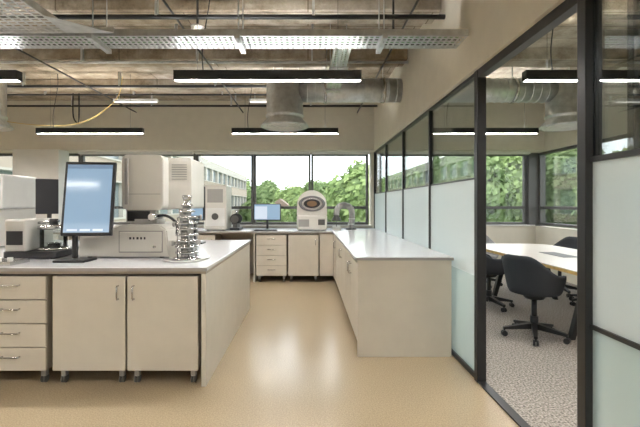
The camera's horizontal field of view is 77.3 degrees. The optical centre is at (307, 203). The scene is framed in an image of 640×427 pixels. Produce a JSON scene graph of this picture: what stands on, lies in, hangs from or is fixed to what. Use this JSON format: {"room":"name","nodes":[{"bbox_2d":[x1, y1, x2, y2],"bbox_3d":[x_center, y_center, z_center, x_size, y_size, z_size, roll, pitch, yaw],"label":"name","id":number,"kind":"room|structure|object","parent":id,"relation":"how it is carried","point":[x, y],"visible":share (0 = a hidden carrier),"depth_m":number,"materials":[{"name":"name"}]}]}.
{"room":"laboratory","nodes":[
{"label":"laboratory","id":0,"kind":"room"},
{"bbox_2d":[12,149,68,239],"bbox_3d":[-5.180,0.165,7.770,0.880,2.410,0.340,0,0,0],"label":"pillar","id":1,"kind":"structure","parent":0,"point":[38,163],"depth_m":7.60,"materials":[{"name":"white paint"}]},
{"bbox_2d":[0,274,518,426],"bbox_3d":[-3.235,1.430,2.425,9.130,0.120,11.650,0,0,0],"label":"floor","id":2,"kind":"structure","parent":0,"point":[292,360],"depth_m":2.94,"materials":[{"name":"plastic"}]},
{"bbox_2d":[0,274,59,381],"bbox_3d":[-2.235,0.958,3.252,0.520,0.825,0.556,0,0,0],"label":"base cabinet","id":3,"kind":"object","parent":2,"relation":"on","point":[26,300],"visible":0.73,"depth_m":3.01,"materials":[{"name":"laminate"}]},
{"bbox_2d":[53,274,131,381],"bbox_3d":[-1.650,0.958,3.252,0.545,0.825,0.556,0,0,0],"label":"base cabinet","id":4,"kind":"object","parent":2,"relation":"on","point":[90,310],"visible":0.77,"depth_m":3.01,"materials":[{"name":"laminate"}]},
{"bbox_2d":[0,240,250,386],"bbox_3d":[-2.676,0.922,4.123,3.847,0.896,2.293,0,0,0],"label":"lab bench","id":5,"kind":"object","parent":2,"relation":"on","point":[225,276],"visible":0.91,"depth_m":3.34,"materials":[{"name":"laminate"}]},
{"bbox_2d":[0,257,29,265],"bbox_3d":[-2.440,0.449,3.170,0.320,0.050,0.220,0,0,0],"label":"tray","id":6,"kind":"object","parent":5,"relation":"on","point":[9,261],"visible":1,"depth_m":3.16,"materials":[{"name":"silver metal"}]},
{"bbox_2d":[0,174,36,245],"bbox_3d":[-3.625,0.074,4.596,0.650,0.800,0.607,0,0,0],"label":"spectrometer","id":7,"kind":"object","parent":5,"relation":"on","point":[17,193],"visible":0.6,"depth_m":4.53,"materials":[{"name":"white plastic"}]},
{"bbox_2d":[3,218,78,258],"bbox_3d":[-2.390,0.304,3.640,0.460,0.340,0.440,0,0,0],"label":"sputter coater","id":8,"kind":"object","parent":5,"relation":"on","point":[28,237],"visible":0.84,"depth_m":3.49,"materials":[{"name":"white plastic"}]},
{"bbox_2d":[36,179,61,244],"bbox_3d":[-2.990,0.094,4.588,0.220,0.760,0.183,0,0,0],"label":"computer monitor","id":9,"kind":"object","parent":5,"relation":"on","point":[47,190],"visible":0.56,"depth_m":4.56,"materials":[{"name":"black plastic"}]},
{"bbox_2d":[52,162,116,262],"bbox_3d":[-1.835,0.061,3.320,0.450,0.827,0.200,0,0,0],"label":"computer monitor","id":10,"kind":"object","parent":5,"relation":"on","point":[88,207],"visible":1,"depth_m":3.30,"materials":[{"name":"black plastic"}]},
{"bbox_2d":[78,155,203,257],"bbox_3d":[-1.549,0.017,3.816,0.939,0.915,0.668,0,0,0],"label":"instrument","id":11,"kind":"object","parent":5,"relation":"on","point":[151,184],"visible":0.85,"depth_m":3.56,"materials":[{"name":"white plastic"}]},
{"bbox_2d":[169,195,201,260],"bbox_3d":[-1.058,0.200,3.421,0.295,0.549,0.239,0,0,0],"label":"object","id":12,"kind":"object","parent":5,"relation":"on","point":[181,249],"visible":1,"depth_m":3.38,"materials":[{"name":"silver metal"}]},
{"bbox_2d":[163,255,209,262],"bbox_3d":[-0.960,0.465,3.345,0.425,0.016,0.210,0,0,-43],"label":"tray","id":13,"kind":"object","parent":5,"relation":"on","point":[208,257],"visible":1,"depth_m":3.23,"materials":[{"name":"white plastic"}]},
{"bbox_2d":[191,187,205,243],"bbox_3d":[-1.374,0.134,4.803,0.318,0.680,0.193,0,0,0],"label":"computer monitor","id":14,"kind":"object","parent":5,"relation":"on","point":[198,211],"visible":0.31,"depth_m":4.74,"materials":[{"name":"black plastic"}]},
{"bbox_2d":[127,274,200,381],"bbox_3d":[-1.095,0.958,3.252,0.530,0.825,0.556,0,0,0],"label":"base cabinet","id":15,"kind":"object","parent":2,"relation":"on","point":[164,310],"visible":0.78,"depth_m":3.01,"materials":[{"name":"laminate"}]},
{"bbox_2d":[193,234,220,239],"bbox_3d":[-1.900,0.958,7.242,0.545,0.825,0.556,0,0,0],"label":"base cabinet","id":16,"kind":"object","parent":2,"relation":"on","point":[200,236],"visible":0.09,"depth_m":7.00,"materials":[{"name":"laminate"}]},
{"bbox_2d":[53,228,453,356],"bbox_3d":[-1.627,0.922,5.748,5.847,0.896,4.383,0,0,0],"label":"lab bench","id":17,"kind":"object","parent":2,"relation":"on","point":[404,286],"visible":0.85,"depth_m":3.58,"materials":[{"name":"laminate"}]},
{"bbox_2d":[204,185,230,229],"bbox_3d":[-1.660,0.064,7.390,0.400,0.820,0.520,0,0,0],"label":"instrument","id":18,"kind":"object","parent":17,"relation":"on","point":[217,197],"visible":0.97,"depth_m":7.15,"materials":[{"name":"white plastic"}]},
{"bbox_2d":[229,210,242,229],"bbox_3d":[-1.330,0.294,7.420,0.188,0.360,0.400,0,0,0],"label":"pump","id":19,"kind":"object","parent":17,"relation":"on","point":[236,218],"visible":1,"depth_m":7.25,"materials":[{"name":"black metal"}]},
{"bbox_2d":[254,229,276,230],"bbox_3d":[-0.750,0.463,7.120,0.400,0.023,0.140,0,0,0],"label":"keyboard","id":20,"kind":"object","parent":17,"relation":"on","point":[255,229],"visible":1,"depth_m":7.05,"materials":[{"name":"black plastic"}]},
{"bbox_2d":[254,204,280,228],"bbox_3d":[-0.750,0.234,7.370,0.500,0.480,0.180,0,0,0],"label":"computer monitor","id":21,"kind":"object","parent":17,"relation":"on","point":[262,212],"visible":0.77,"depth_m":7.34,"materials":[{"name":"black plastic"}]},
{"bbox_2d":[297,190,326,229],"bbox_3d":[0.070,0.114,7.363,0.540,0.719,0.514,0,0,0],"label":"chamber","id":22,"kind":"object","parent":17,"relation":"on","point":[311,205],"visible":1,"depth_m":7.12,"materials":[{"name":"grey plastic"}]},
{"bbox_2d":[331,202,355,229],"bbox_3d":[0.659,0.222,7.389,0.505,0.505,0.199,0,0,-24],"label":"fume extraction arm","id":23,"kind":"object","parent":17,"relation":"on","point":[338,207],"visible":1,"depth_m":7.35},
{"bbox_2d":[256,234,287,281],"bbox_3d":[-0.640,0.958,7.242,0.530,0.825,0.556,0,0,0],"label":"base cabinet","id":24,"kind":"object","parent":2,"relation":"on","point":[271,249],"visible":0.98,"depth_m":7.00,"materials":[{"name":"laminate"}]},
{"bbox_2d":[288,234,318,281],"bbox_3d":[-0.080,0.958,7.242,0.530,0.825,0.556,0,0,0],"label":"base cabinet","id":25,"kind":"object","parent":2,"relation":"on","point":[303,249],"visible":1,"depth_m":7.00,"materials":[{"name":"laminate"}]},
{"bbox_2d":[333,237,337,285],"bbox_3d":[0.692,0.958,6.283,0.556,0.825,0.575,0,0,0],"label":"base cabinet","id":26,"kind":"object","parent":2,"relation":"on","point":[336,239],"visible":0.12,"depth_m":6.32,"materials":[{"name":"laminate"}]},
{"bbox_2d":[338,240,341,293],"bbox_3d":[0.692,0.958,5.691,0.556,0.825,0.575,0,0,0],"label":"base cabinet","id":27,"kind":"object","parent":2,"relation":"on","point":[339,242],"visible":0.12,"depth_m":5.71,"materials":[{"name":"laminate"}]},
{"bbox_2d":[339,245,345,307],"bbox_3d":[0.692,0.958,5.099,0.556,0.825,0.575,0,0,0],"label":"base cabinet","id":28,"kind":"object","parent":2,"relation":"on","point":[343,249],"visible":0.16,"depth_m":5.07,"materials":[{"name":"laminate"}]},
{"bbox_2d":[346,249,351,321],"bbox_3d":[0.692,0.958,4.507,0.556,0.825,0.575,0,0,0],"label":"base cabinet","id":29,"kind":"object","parent":2,"relation":"on","point":[348,255],"visible":0.18,"depth_m":4.44,"materials":[{"name":"laminate"}]},
{"bbox_2d":[348,256,356,338],"bbox_3d":[0.692,0.958,3.915,0.556,0.825,0.575,0,0,0],"label":"base cabinet","id":30,"kind":"object","parent":2,"relation":"on","point":[353,263],"visible":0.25,"depth_m":3.93,"materials":[{"name":"laminate"}]},
{"bbox_2d":[0,101,544,258],"bbox_3d":[-1.425,-0.310,7.975,12.350,3.360,0.550,0,0,0],"label":"wall","id":31,"kind":"structure","parent":0,"point":[193,129],"depth_m":7.70,"materials":[{"name":"paint"}]},
{"bbox_2d":[0,153,11,155],"bbox_3d":[-6.320,-0.302,8.100,1.152,1.435,0.080,0,0,0],"label":"window","id":32,"kind":"structure","parent":31,"relation":"in","point":[1,154],"depth_m":8.06,"materials":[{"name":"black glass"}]},
{"bbox_2d":[69,153,80,161],"bbox_3d":[-5.160,-0.302,8.100,1.152,1.435,0.080,0,0,0],"label":"window","id":33,"kind":"structure","parent":31,"relation":"in","point":[70,154],"depth_m":8.06,"materials":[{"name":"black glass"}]},
{"bbox_2d":[81,155,129,224],"bbox_3d":[-4.000,-0.302,8.100,1.152,1.435,0.080,0,0,0],"label":"window","id":34,"kind":"structure","parent":31,"relation":"in","point":[82,156],"depth_m":8.06,"materials":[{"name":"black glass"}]},
{"bbox_2d":[78,151,193,154],"bbox_3d":[-3.415,-1.006,7.947,2.270,0.065,0.095,0,0,0],"label":"roller blind","id":35,"kind":"object","parent":31,"relation":"attached to","point":[79,152],"visible":0.99,"depth_m":7.90,"materials":[{"name":"beige fabric"}]},
{"bbox_2d":[161,153,195,224],"bbox_3d":[-2.840,-0.302,8.100,1.152,1.435,0.080,0,0,0],"label":"window","id":36,"kind":"structure","parent":31,"relation":"in","point":[194,154],"depth_m":8.06,"materials":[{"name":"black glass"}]},
{"bbox_2d":[196,155,253,224],"bbox_3d":[-1.680,-0.302,8.100,1.152,1.435,0.080,0,0,0],"label":"window","id":37,"kind":"structure","parent":31,"relation":"in","point":[251,207],"depth_m":8.06,"materials":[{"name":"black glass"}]},
{"bbox_2d":[113,225,370,225],"bbox_3d":[-2.820,0.427,8.025,8.160,0.025,0.150,0,0,0],"label":"sill","id":38,"kind":"structure","parent":31,"relation":"attached to","point":[113,225],"depth_m":7.95,"materials":[{"name":"white paint"}]},
{"bbox_2d":[195,151,309,154],"bbox_3d":[-1.100,-1.006,7.947,2.280,0.065,0.095,0,0,0],"label":"roller blind","id":39,"kind":"object","parent":31,"relation":"attached to","point":[196,152],"visible":1,"depth_m":7.90,"materials":[{"name":"beige fabric"}]},
{"bbox_2d":[254,153,310,224],"bbox_3d":[-0.520,-0.302,8.100,1.152,1.435,0.080,0,0,0],"label":"window","id":40,"kind":"structure","parent":31,"relation":"in","point":[309,155],"depth_m":8.06,"materials":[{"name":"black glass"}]},
{"bbox_2d":[311,153,367,224],"bbox_3d":[0.640,-0.302,8.100,1.152,1.435,0.080,0,0,0],"label":"window","id":41,"kind":"structure","parent":31,"relation":"in","point":[312,155],"depth_m":8.06,"materials":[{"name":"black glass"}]},
{"bbox_2d":[312,151,369,154],"bbox_3d":[0.650,-1.006,7.947,1.140,0.065,0.095,0,0,0],"label":"roller blind","id":42,"kind":"object","parent":41,"relation":"attached to","point":[313,152],"visible":1,"depth_m":7.90,"materials":[{"name":"beige fabric"}]},
{"bbox_2d":[486,155,526,224],"bbox_3d":[3.915,-0.302,8.100,0.982,1.435,0.080,0,0,0],"label":"window","id":43,"kind":"structure","parent":31,"relation":"in","point":[523,207],"depth_m":8.06,"materials":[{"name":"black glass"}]},
{"bbox_2d":[486,151,530,154],"bbox_3d":[3.690,-1.006,7.947,1.420,0.065,0.095,0,0,0],"label":"roller blind","id":44,"kind":"object","parent":31,"relation":"attached to","point":[487,152],"visible":0.59,"depth_m":7.90,"materials":[{"name":"beige fabric"}]},
{"bbox_2d":[486,225,534,225],"bbox_3d":[2.980,0.427,8.025,3.080,0.025,0.150,0,0,0],"label":"sill","id":45,"kind":"structure","parent":31,"relation":"attached to","point":[486,225],"depth_m":7.95,"materials":[{"name":"white paint"}]},
{"bbox_2d":[0,24,576,100],"bbox_3d":[-1.525,-2.115,2.425,12.550,0.250,11.650,0,0,0],"label":"ceiling","id":46,"kind":"structure","parent":0,"point":[564,35],"depth_m":5.88,"materials":[{"name":"concrete"}]},
{"bbox_2d":[0,82,13,131],"bbox_3d":[-5.855,-1.520,5.500,3.470,0.939,0.660,0,0,0],"label":"ventilation duct","id":47,"kind":"object","parent":46,"relation":"in","point":[5,126],"visible":0.94,"depth_m":5.52,"materials":[{"name":"metal"}]},
{"bbox_2d":[0,70,22,81],"bbox_3d":[-3.320,-1.530,3.480,1.620,0.919,0.074,0,0,0],"label":"pendant lamp","id":48,"kind":"object","parent":46,"relation":"hanging from","point":[5,75],"visible":1,"depth_m":3.44,"materials":[{"name":"black metal"}]},
{"bbox_2d":[0,0,113,32],"bbox_3d":[-2.150,-1.629,-0.003,1.300,0.719,6.194,0,0,0],"label":"cable tray","id":49,"kind":"object","parent":46,"relation":"hanging from","point":[61,26],"visible":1,"depth_m":2.94,"materials":[{"name":"metal"}]},
{"bbox_2d":[7,77,122,125],"bbox_3d":[-5.198,-1.603,6.250,4.605,0.773,0.010,0,0,0],"label":"hanging cable","id":50,"kind":"object","parent":46,"relation":"hanging from","point":[122,77],"visible":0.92,"depth_m":6.25,"materials":[{"name":"yellow plastic"}]},
{"bbox_2d":[72,93,79,122],"bbox_3d":[-4.000,-1.694,6.923,0.131,0.591,0.077,0,0,0],"label":"hanging cable","id":51,"kind":"object","parent":46,"relation":"hanging from","point":[72,93],"visible":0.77,"depth_m":6.89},
{"bbox_2d":[36,74,143,133],"bbox_3d":[-3.320,-1.530,6.100,1.620,0.919,0.074,0,0,0],"label":"pendant lamp","id":52,"kind":"object","parent":46,"relation":"hanging from","point":[53,130],"visible":0.96,"depth_m":6.06,"materials":[{"name":"black metal"}]},
{"bbox_2d":[113,93,157,102],"bbox_3d":[-2.925,-1.857,6.785,0.750,0.265,0.070,0,0,0],"label":"lamp","id":53,"kind":"object","parent":46,"relation":"hanging from","point":[119,100],"depth_m":6.75,"materials":[{"name":"white plastic"}]},
{"bbox_2d":[6,79,265,92],"bbox_3d":[-3.165,-1.915,6.510,8.870,0.150,0.300,0,0,0],"label":"ceiling beam","id":54,"kind":"structure","parent":46,"relation":"attached to","point":[27,81],"depth_m":6.37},
{"bbox_2d":[191,0,203,28],"bbox_3d":[-1.000,-1.770,3.620,0.120,0.439,0.120,0,0,0],"label":"pendant lamp","id":55,"kind":"object","parent":46,"relation":"hanging from","point":[193,26],"visible":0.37,"depth_m":3.60,"materials":[{"name":"white plastic"}]},
{"bbox_2d":[0,49,407,66],"bbox_3d":[-3.165,-1.915,5.230,8.870,0.150,0.300,0,0,0],"label":"ceiling beam","id":56,"kind":"structure","parent":46,"relation":"attached to","point":[5,54],"depth_m":5.08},
{"bbox_2d":[16,0,418,112],"bbox_3d":[-1.175,-1.869,2.345,4.274,0.240,10.690,0,0,0],"label":"conduit","id":57,"kind":"object","parent":46,"relation":"attached to","point":[21,50],"depth_m":5.01,"materials":[{"name":"black metal"}]},
{"bbox_2d":[0,0,440,23],"bbox_3d":[-3.165,-1.915,3.950,8.870,0.150,0.300,0,0,0],"label":"ceiling beam","id":58,"kind":"structure","parent":46,"relation":"attached to","point":[53,6],"depth_m":3.80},
{"bbox_2d":[0,0,445,106],"bbox_3d":[-3.162,-1.849,5.100,8.855,0.280,4.440,0,0,0],"label":"conduit","id":59,"kind":"object","parent":46,"relation":"attached to","point":[156,16],"depth_m":5.04,"materials":[{"name":"black metal"}]},
{"bbox_2d":[0,0,468,53],"bbox_3d":[-3.070,-1.629,3.263,8.660,0.719,0.325,0,0,0],"label":"cable tray","id":60,"kind":"object","parent":46,"relation":"hanging from","point":[242,39],"visible":1,"depth_m":3.23,"materials":[{"name":"metal"}]},
{"bbox_2d":[249,99,265,102],"bbox_3d":[-0.625,-1.857,6.785,0.750,0.265,0.070,0,0,0],"label":"lamp","id":61,"kind":"object","parent":46,"relation":"hanging from","point":[251,100],"depth_m":6.75,"materials":[{"name":"white plastic"}]},
{"bbox_2d":[173,0,360,81],"bbox_3d":[-0.350,-1.530,3.480,1.620,0.919,0.074,0,0,0],"label":"pendant lamp","id":62,"kind":"object","parent":46,"relation":"hanging from","point":[197,75],"visible":0.89,"depth_m":3.44,"materials":[{"name":"black metal"}]},
{"bbox_2d":[231,88,337,133],"bbox_3d":[-0.350,-1.530,6.100,1.620,0.919,0.074,0,0,0],"label":"pendant lamp","id":63,"kind":"object","parent":46,"relation":"hanging from","point":[233,130],"visible":0.74,"depth_m":6.06,"materials":[{"name":"black metal"}]},
{"bbox_2d":[261,67,402,131],"bbox_3d":[0.307,-1.520,5.500,1.915,0.939,0.660,0,0,0],"label":"ventilation duct","id":64,"kind":"object","parent":46,"relation":"in","point":[284,100],"visible":0.84,"depth_m":5.35,"materials":[{"name":"metal"}]},
{"bbox_2d":[326,24,350,92],"bbox_3d":[0.320,-1.694,4.340,0.200,0.589,1.620,0,0,0],"label":"cable tray","id":65,"kind":"object","parent":46,"relation":"hanging from","point":[338,63],"visible":0.55,"depth_m":4.16,"materials":[{"name":"metal"}]},
{"bbox_2d":[392,0,393,28],"bbox_3d":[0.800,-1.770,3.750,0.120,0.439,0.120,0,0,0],"label":"suspension rod","id":66,"kind":"object","parent":46,"relation":"hanging from","point":[392,0],"visible":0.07,"depth_m":3.74,"materials":[{"name":"grey metal"}]},
{"bbox_2d":[486,103,538,133],"bbox_3d":[2.690,-1.530,6.100,1.620,0.919,0.074,0,0,0],"label":"pendant lamp","id":67,"kind":"object","parent":46,"relation":"hanging from","point":[524,130],"visible":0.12,"depth_m":6.06,"materials":[{"name":"black metal"}]},
{"bbox_2d":[486,67,576,131],"bbox_3d":[2.658,-1.520,5.500,2.445,0.939,0.660,0,0,0],"label":"air duct","id":68,"kind":"object","parent":46,"relation":"in","point":[559,98],"visible":0.51,"depth_m":5.35,"materials":[{"name":"metal"}]},
{"bbox_2d":[501,48,576,66],"bbox_3d":[2.990,-1.915,5.230,3.120,0.150,0.300,0,0,0],"label":"ceiling beam","id":69,"kind":"structure","parent":46,"relation":"attached to","point":[529,57],"depth_m":5.08,"materials":[{"name":"grey concrete"}]},
{"bbox_2d":[522,29,576,81],"bbox_3d":[2.690,-1.530,3.480,1.620,0.919,0.074,0,0,0],"label":"pendant lamp","id":70,"kind":"object","parent":46,"relation":"hanging from","point":[552,75],"visible":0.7,"depth_m":3.44,"materials":[{"name":"black metal"}]},
{"bbox_2d":[561,12,576,23],"bbox_3d":[2.990,-1.915,3.950,3.120,0.150,0.300,0,0,0],"label":"ceiling beam","id":71,"kind":"structure","parent":46,"relation":"attached to","point":[573,19],"depth_m":4.01,"materials":[{"name":"beige concrete"}]},
{"bbox_2d":[371,0,564,152],"bbox_3d":[1.350,-1.510,2.400,0.160,0.960,11.200,0,0,0],"label":"wall","id":72,"kind":"structure","parent":0,"point":[429,75],"depth_m":3.44,"materials":[{"name":"paint"}]},
{"bbox_2d":[374,0,639,426],"bbox_3d":[1.330,0.170,2.377,0.080,2.400,11.154,0,0,0],"label":"glass wall","id":73,"kind":"structure","parent":0,"point":[430,176],"depth_m":1.88,"materials":[{"name":"glass"}]},
{"bbox_2d":[486,275,576,426],"bbox_3d":[3.040,1.430,2.425,3.420,0.120,11.650,0,0,0],"label":"floor","id":74,"kind":"structure","parent":0,"point":[539,383],"depth_m":3.48,"materials":[{"name":"beige carpet"}]},
{"bbox_2d":[486,235,502,287],"bbox_3d":[2.949,0.940,6.776,0.620,0.860,0.628,0,0,0],"label":"office chair","id":75,"kind":"object","parent":74,"relation":"on","point":[488,240],"visible":0.22,"depth_m":6.86,"materials":[{"name":"black fabric"}]},
{"bbox_2d":[486,254,514,311],"bbox_3d":[2.425,0.940,5.342,0.628,0.860,0.616,0,0,0],"label":"office chair","id":76,"kind":"object","parent":74,"relation":"on","point":[494,267],"visible":0.39,"depth_m":5.12,"materials":[{"name":"black fabric"}]},
{"bbox_2d":[486,244,576,339],"bbox_3d":[3.110,0.997,4.900,1.220,0.746,2.900,0,0,0],"label":"meeting table","id":77,"kind":"object","parent":74,"relation":"on","point":[563,259],"visible":0.41,"depth_m":5.07,"materials":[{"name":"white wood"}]},
{"bbox_2d":[501,254,570,345],"bbox_3d":[2.318,0.940,4.132,0.612,0.860,0.612,0,0,0],"label":"office chair","id":78,"kind":"object","parent":74,"relation":"on","point":[526,276],"visible":1,"depth_m":3.94,"materials":[{"name":"black fabric"}]},
{"bbox_2d":[554,236,576,296],"bbox_3d":[3.866,0.940,6.138,0.627,0.860,0.612,0,0,0],"label":"office chair","id":79,"kind":"object","parent":74,"relation":"on","point":[568,242],"visible":0.09,"depth_m":6.24,"materials":[{"name":"black fabric"}]},
{"bbox_2d":[569,294,576,305],"bbox_3d":[3.845,0.940,5.394,0.628,0.860,0.618,0,0,0],"label":"office chair","id":80,"kind":"object","parent":74,"relation":"on","point":[572,299],"visible":0.08,"depth_m":5.39,"materials":[{"name":"black plastic"}]},
{"bbox_2d":[535,103,576,284],"bbox_3d":[4.650,-0.310,2.400,0.200,3.360,11.200,0,0,0],"label":"wall","id":81,"kind":"structure","parent":0,"point":[548,235],"depth_m":7.32,"materials":[{"name":"paint"}]},
{"bbox_2d":[539,145,576,227],"bbox_3d":[4.650,-0.302,7.320,0.080,1.435,1.352,0,0,0],"label":"window","id":82,"kind":"structure","parent":81,"relation":"in","point":[557,167],"depth_m":7.42,"materials":[{"name":"clear glass"}]},
{"label":"outside","id":83,"kind":"structure","parent":0,"visible":0},
{"bbox_3d":[0.000,6.520,85.000,400.000,0.300,470.000,0,0,0],"label":"ground","id":84,"kind":"structure","parent":83,"visible":0},
{"bbox_2d":[0,156,246,221],"bbox_3d":[-15.525,1.070,36.500,12.150,10.600,51.000,0,0,0],"label":"office building","id":85,"kind":"structure","parent":84,"relation":"on","point":[214,173],"depth_m":32.91,"materials":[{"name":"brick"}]},
{"bbox_2d":[246,177,250,189],"bbox_3d":[-14.853,0.104,86.151,10.078,12.554,9.325,0,0,0],"label":"tree","id":86,"kind":"object","parent":84,"relation":"on","point":[249,181],"visible":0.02,"depth_m":83.21,"materials":[{"name":"green plant"}]},
{"bbox_2d":[238,196,265,224],"bbox_3d":[-7.452,2.610,54.007,3.979,7.553,4.015,0,0,-10],"label":"tree","id":87,"kind":"object","parent":84,"relation":"on","point":[245,213],"visible":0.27,"depth_m":52.80,"materials":[{"name":"green plant"}]},
{"bbox_2d":[246,179,279,203],"bbox_3d":[-9.091,0.670,79.831,9.301,11.423,9.212,0,0,0],"label":"tree","id":88,"kind":"object","parent":84,"relation":"on","point":[267,189],"visible":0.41,"depth_m":77.67,"materials":[{"name":"green plant"}]},
{"bbox_2d":[261,203,293,221],"bbox_3d":[-3.600,3.108,47.946,4.085,6.565,4.924,0,0,18],"label":"tree","id":89,"kind":"object","parent":84,"relation":"on","point":[286,216],"visible":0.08,"depth_m":46.86,"materials":[{"name":"green plant"}]},
{"bbox_2d":[274,199,288,209],"bbox_3d":[-4.400,2.770,65.000,5.300,7.200,6.600,0,0,0],"label":"house","id":90,"kind":"structure","parent":84,"relation":"on","point":[282,202],"depth_m":61.70,"materials":[{"name":"stone"}]},
{"bbox_2d":[271,184,305,203],"bbox_3d":[-3.565,1.220,78.375,8.029,10.325,8.672,0,0,0],"label":"tree","id":91,"kind":"object","parent":84,"relation":"on","point":[289,194],"visible":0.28,"depth_m":75.93,"materials":[{"name":"green plant"}]},
{"bbox_2d":[288,194,300,221],"bbox_3d":[-0.688,2.430,54.037,4.685,7.914,4.890,0,0,0],"label":"tree","id":92,"kind":"object","parent":84,"relation":"on","point":[294,201],"visible":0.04,"depth_m":53.53,"materials":[{"name":"green plant"}]},
{"bbox_2d":[293,185,330,221],"bbox_3d":[1.098,2.089,43.999,5.386,8.592,5.356,0,0,0],"label":"tree","id":93,"kind":"object","parent":84,"relation":"on","point":[322,188],"visible":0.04,"depth_m":43.09,"materials":[{"name":"green plant"}]},
{"bbox_2d":[303,178,332,190],"bbox_3d":[2.712,0.577,80.023,9.636,11.609,8.667,0,0,0],"label":"tree","id":94,"kind":"object","parent":84,"relation":"on","point":[316,183],"visible":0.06,"depth_m":78.59,"materials":[{"name":"green plant"}]},
{"bbox_2d":[325,159,368,224],"bbox_3d":[4.502,1.223,33.781,6.226,10.321,6.480,0,0,0],"label":"tree","id":95,"kind":"object","parent":84,"relation":"on","point":[351,188],"visible":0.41,"depth_m":31.88,"materials":[{"name":"green plant"}]},
{"bbox_2d":[486,156,520,221],"bbox_3d":[13.099,0.729,32.898,7.828,11.306,7.345,0,0,9],"label":"tree","id":96,"kind":"object","parent":84,"relation":"on","point":[497,194],"visible":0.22,"depth_m":30.29,"materials":[{"name":"green plant"}]},
{"bbox_2d":[495,156,521,221],"bbox_3d":[17.298,0.459,36.203,8.060,11.845,8.020,0,0,0],"label":"tree","id":97,"kind":"object","parent":84,"relation":"on","point":[513,164],"visible":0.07,"depth_m":33.37,"materials":[{"name":"green plant"}]}
]}

